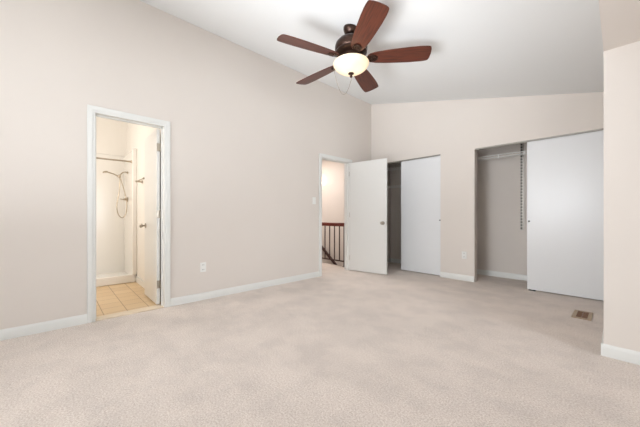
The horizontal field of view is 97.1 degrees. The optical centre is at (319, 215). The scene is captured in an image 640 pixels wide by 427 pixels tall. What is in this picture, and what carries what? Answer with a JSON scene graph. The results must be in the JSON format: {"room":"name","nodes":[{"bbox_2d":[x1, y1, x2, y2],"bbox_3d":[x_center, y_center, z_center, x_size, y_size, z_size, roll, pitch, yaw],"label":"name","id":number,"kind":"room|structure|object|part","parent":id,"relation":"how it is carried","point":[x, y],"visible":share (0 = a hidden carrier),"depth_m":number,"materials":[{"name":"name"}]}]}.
{"room":"bedroom","nodes":[
{"label":"bedroom","id":0,"kind":"room"},
{"bbox_2d":[96,117,126,155],"bbox_3d":[-4.176,-0.422,4.446,2.120,2.900,0.100,0,0,-43],"label":"wall","id":1,"kind":"structure","parent":0,"point":[111,135],"depth_m":4.90,"materials":[{"name":"white paint"}]},
{"bbox_2d":[127,123,160,292],"bbox_3d":[-2.584,-0.422,4.215,0.120,2.900,2.420,0,0,-43],"label":"wall","id":2,"kind":"structure","parent":0,"point":[136,134],"depth_m":4.25,"materials":[{"name":"white paint"}]},
{"bbox_2d":[136,276,160,300],"bbox_3d":[-2.342,0.985,3.860,0.014,0.094,1.570,0,0,-43],"label":"baseboard","id":3,"kind":"structure","parent":2,"relation":"attached to","point":[139,281],"depth_m":4.14,"materials":[{"name":"wood"}]},
{"bbox_2d":[139,129,160,303],"bbox_3d":[-2.063,0.008,3.468,0.175,2.016,0.608,0,0,-43],"label":"door","id":4,"kind":"structure","parent":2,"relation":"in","point":[152,142],"depth_m":3.38,"materials":[{"name":"white wood"}]},
{"bbox_2d":[0,0,389,329],"bbox_3d":[-1.702,-0.712,3.301,8.890,3.480,0.120,0,0,-43],"label":"wall","id":5,"kind":"structure","parent":0,"point":[247,140],"depth_m":3.22,"materials":[{"name":"paint"}]},
{"bbox_2d":[87,104,169,322],"bbox_3d":[-2.013,-0.021,3.009,0.735,2.103,0.154,0,0,-43],"label":"trim","id":6,"kind":"structure","parent":5,"relation":"attached to","point":[93,112],"depth_m":2.86,"materials":[{"name":"wood"}]},
{"bbox_2d":[96,304,163,320],"bbox_3d":[-2.013,1.026,3.009,0.605,0.013,0.128,0,0,-43],"label":"threshold","id":7,"kind":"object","parent":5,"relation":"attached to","point":[144,309],"depth_m":2.98,"materials":[{"name":"wood"}]},
{"bbox_2d":[0,271,319,340],"bbox_3d":[-1.871,0.984,3.050,8.060,0.088,0.013,0,0,-43],"label":"baseboard","id":8,"kind":"structure","parent":5,"relation":"attached to","point":[9,333],"depth_m":3.25,"materials":[{"name":"wood"}]},
{"bbox_2d":[200,262,205,271],"bbox_3d":[-1.433,0.628,3.466,0.072,0.116,0.009,0,0,-43],"label":"wall outlet","id":9,"kind":"object","parent":5,"relation":"attached to","point":[202,265],"visible":1,"depth_m":3.46,"materials":[{"name":"white plastic"}]},
{"bbox_2d":[319,153,351,275],"bbox_3d":[0.252,-0.021,5.143,0.860,2.103,0.154,0,0,-43],"label":"trim","id":10,"kind":"structure","parent":5,"relation":"attached to","point":[346,162],"depth_m":5.35,"materials":[{"name":"wood"}]},
{"bbox_2d":[349,158,386,274],"bbox_3d":[0.863,0.007,5.127,0.754,2.018,0.175,0,0,37],"label":"door","id":11,"kind":"structure","parent":5,"relation":"in","point":[368,179],"depth_m":5.08,"materials":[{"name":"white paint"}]},
{"bbox_2d":[0,262,639,426],"bbox_3d":[-0.376,1.153,1.981,8.770,0.250,9.800,0,0,-43],"label":"floor","id":12,"kind":"structure","parent":0,"point":[342,348],"depth_m":2.00,"materials":[{"name":"beige carpet"}]},
{"bbox_2d":[96,148,136,286],"bbox_3d":[-3.847,-0.013,4.085,1.894,2.088,0.867,0,0,-43],"label":"shower stall","id":13,"kind":"object","parent":12,"relation":"on","point":[116,237],"visible":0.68,"depth_m":4.81,"materials":[{"name":"white plastic"}]},
{"bbox_2d":[96,157,131,162],"bbox_3d":[-3.628,-0.857,3.850,1.807,0.060,0.060,0,0,-43],"label":"shower rod","id":14,"kind":"object","parent":13,"relation":"attached to","point":[96,157],"visible":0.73,"depth_m":4.30,"materials":[{"name":"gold metal"}]},
{"bbox_2d":[102,171,127,217],"bbox_3d":[-3.347,-0.360,4.623,0.339,0.790,0.082,0,0,-43],"label":"shower","id":15,"kind":"object","parent":13,"relation":"attached to","point":[118,176],"visible":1,"depth_m":4.65,"materials":[{"name":"gold metal"}]},
{"bbox_2d":[322,222,343,266],"bbox_3d":[0.093,0.584,6.156,0.066,0.888,1.227,0,0,-43],"label":"stair railing","id":16,"kind":"object","parent":12,"relation":"on","point":[324,224],"visible":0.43,"depth_m":5.92,"materials":[{"name":"brown wood"}]},
{"bbox_3d":[0.091,0.923,6.159,0.024,0.026,1.160,0,0,-43],"label":"rail","id":17,"kind":"part","parent":16,"relation":"part of","materials":[{"name":"brown paint"}]},
{"bbox_3d":[0.095,0.176,6.154,0.066,0.073,1.212,0,0,-43],"label":"handrail","id":18,"kind":"part","parent":16,"relation":"part of","materials":[{"name":"brown wood"}]},
{"bbox_3d":[0.493,0.621,5.732,0.060,0.815,0.060,0,0,-43],"label":"newel post","id":19,"kind":"part","parent":16,"relation":"part of","materials":[{"name":"brown paint"}]},
{"bbox_2d":[571,310,592,320],"bbox_3d":[2.718,1.024,2.926,0.320,0.007,0.150,0,0,-43],"label":"floor vent","id":20,"kind":"object","parent":12,"relation":"in","point":[579,314],"visible":1,"depth_m":2.91,"materials":[{"name":"brown metal"}]},
{"bbox_2d":[322,160,343,265],"bbox_3d":[0.313,1.053,7.323,0.100,5.250,2.970,0,0,-43],"label":"wall","id":21,"kind":"structure","parent":0,"point":[332,172],"depth_m":7.22,"materials":[{"name":"beige paint"}]},
{"bbox_2d":[322,246,336,264],"bbox_3d":[0.181,0.951,7.316,0.099,1.269,1.500,0,0,-43],"label":"stair handrail","id":22,"kind":"object","parent":21,"relation":"attached to","point":[327,253],"visible":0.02,"depth_m":7.18,"materials":[{"name":"brown paint"}]},
{"bbox_2d":[140,0,603,103],"bbox_3d":[-0.725,-1.949,1.833,8.300,0.994,3.598,0,0,-43],"label":"ceiling","id":23,"kind":"structure","parent":0,"point":[481,49],"depth_m":2.92,"materials":[{"name":"white paint"}]},
{"bbox_2d":[277,0,431,94],"bbox_3d":[0.273,-1.565,2.866,1.480,0.689,1.434,0,0,-43],"label":"ceiling fan","id":24,"kind":"object","parent":23,"relation":"hanging from","point":[350,51],"visible":1,"depth_m":2.71,"materials":[{"name":"brown wood"}]},
{"bbox_3d":[-0.100,-1.573,2.619,0.601,0.050,0.184,0,0,-28],"label":"blade","id":25,"kind":"part","parent":24,"relation":"part of","materials":[{"name":"brown wood"}]},
{"bbox_3d":[-0.021,-1.573,3.161,0.601,0.050,0.184,0,0,44],"label":"blade","id":26,"kind":"part","parent":24,"relation":"part of","materials":[{"name":"brown wood"}]},
{"bbox_3d":[0.312,-1.484,2.836,0.357,0.108,0.357,0,0,-43],"label":"lamp shade","id":27,"kind":"part","parent":24,"relation":"part of","materials":[{"name":"white glass"}]},
{"bbox_3d":[0.518,-1.573,3.253,0.184,0.050,0.601,0,0,26],"label":"blade","id":28,"kind":"part","parent":24,"relation":"part of","materials":[{"name":"brown wood"}]},
{"bbox_3d":[0.391,-1.573,2.377,0.184,0.050,0.601,0,0,-10],"label":"blade","id":29,"kind":"part","parent":24,"relation":"part of","materials":[{"name":"brown wood"}]},
{"bbox_3d":[0.773,-1.573,2.769,0.601,0.050,0.184,0,0,8],"label":"blade","id":30,"kind":"part","parent":24,"relation":"part of","materials":[{"name":"brown wood"}]},
{"bbox_2d":[390,143,526,274],"bbox_3d":[2.786,-0.222,5.093,0.100,2.500,3.428,0,0,-43],"label":"wall","id":31,"kind":"structure","parent":0,"point":[501,242],"depth_m":4.77,"materials":[{"name":"paint"}]},
{"bbox_2d":[387,258,526,280],"bbox_3d":[2.534,0.984,4.856,0.590,0.088,3.428,0,0,-43],"label":"baseboard","id":32,"kind":"structure","parent":31,"relation":"attached to","point":[479,271],"depth_m":4.78,"materials":[{"name":"wood"}]},
{"bbox_2d":[477,151,526,160],"bbox_3d":[3.229,-0.953,4.321,0.310,0.064,1.662,0,0,-43],"label":"wire shelf","id":33,"kind":"object","parent":31,"relation":"attached to","point":[523,153],"visible":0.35,"depth_m":4.50,"materials":[{"name":"white metal"}]},
{"bbox_2d":[520,143,523,229],"bbox_3d":[3.239,-0.472,4.526,0.016,1.400,0.042,0,0,-43],"label":"shelf standard","id":34,"kind":"object","parent":31,"relation":"attached to","point":[522,145],"visible":0.95,"depth_m":4.53,"materials":[{"name":"metal"}]},
{"bbox_2d":[371,92,603,281],"bbox_3d":[2.276,-0.649,4.613,0.120,3.355,3.428,0,0,-43],"label":"wall","id":35,"kind":"structure","parent":0,"point":[453,130],"depth_m":4.51,"materials":[{"name":"paint"}]},
{"bbox_2d":[387,154,439,163],"bbox_3d":[1.606,-1.038,5.319,0.106,0.015,1.378,0,0,-43],"label":"trim","id":36,"kind":"structure","parent":35,"relation":"attached to","point":[439,154],"depth_m":5.19,"materials":[{"name":"metal"}]},
{"bbox_2d":[401,156,439,274],"bbox_3d":[1.805,-0.007,5.085,0.035,2.042,0.758,0,0,-43],"label":"door","id":37,"kind":"structure","parent":35,"relation":"in","point":[420,178],"depth_m":5.05,"materials":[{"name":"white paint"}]},
{"bbox_2d":[440,272,473,281],"bbox_3d":[2.215,0.984,4.580,0.013,0.088,0.531,0,0,-43],"label":"baseboard","id":38,"kind":"structure","parent":35,"relation":"attached to","point":[442,274],"depth_m":4.56,"materials":[{"name":"wood"}]},
{"bbox_2d":[462,251,466,258],"bbox_3d":[2.295,0.623,4.498,0.009,0.116,0.072,0,0,-43],"label":"wall outlet","id":39,"kind":"object","parent":35,"relation":"attached to","point":[464,254],"visible":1,"depth_m":4.49,"materials":[{"name":"white plastic"}]},
{"bbox_2d":[475,128,603,150],"bbox_3d":[2.936,-1.038,3.908,0.106,0.015,1.435,0,0,-43],"label":"trim","id":40,"kind":"structure","parent":35,"relation":"attached to","point":[526,141],"depth_m":3.88,"materials":[{"name":"metal"}]},
{"bbox_2d":[527,130,603,300],"bbox_3d":[3.147,-0.007,3.662,0.035,2.042,0.755,0,0,-43],"label":"door","id":41,"kind":"structure","parent":35,"relation":"in","point":[565,174],"depth_m":3.62,"materials":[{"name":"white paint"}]},
{"bbox_2d":[599,0,639,50],"bbox_3d":[0.942,-1.402,-1.255,6.250,0.380,3.282,0,0,-43],"label":"ceiling","id":42,"kind":"structure","parent":0,"point":[620,19],"depth_m":1.77,"materials":[{"name":"paint"}]},
{"bbox_2d":[604,41,639,351],"bbox_3d":[4.133,-0.272,1.753,2.520,2.600,3.282,0,0,-43],"label":"wall","id":43,"kind":"structure","parent":0,"point":[621,64],"depth_m":2.01,"materials":[{"name":"paint"}]},
{"bbox_2d":[601,328,639,364],"bbox_3d":[3.865,0.984,1.510,1.824,0.088,3.296,0,0,-43],"label":"baseboard","id":44,"kind":"structure","parent":43,"relation":"attached to","point":[631,356],"depth_m":2.02,"materials":[{"name":"wood"}]}
]}

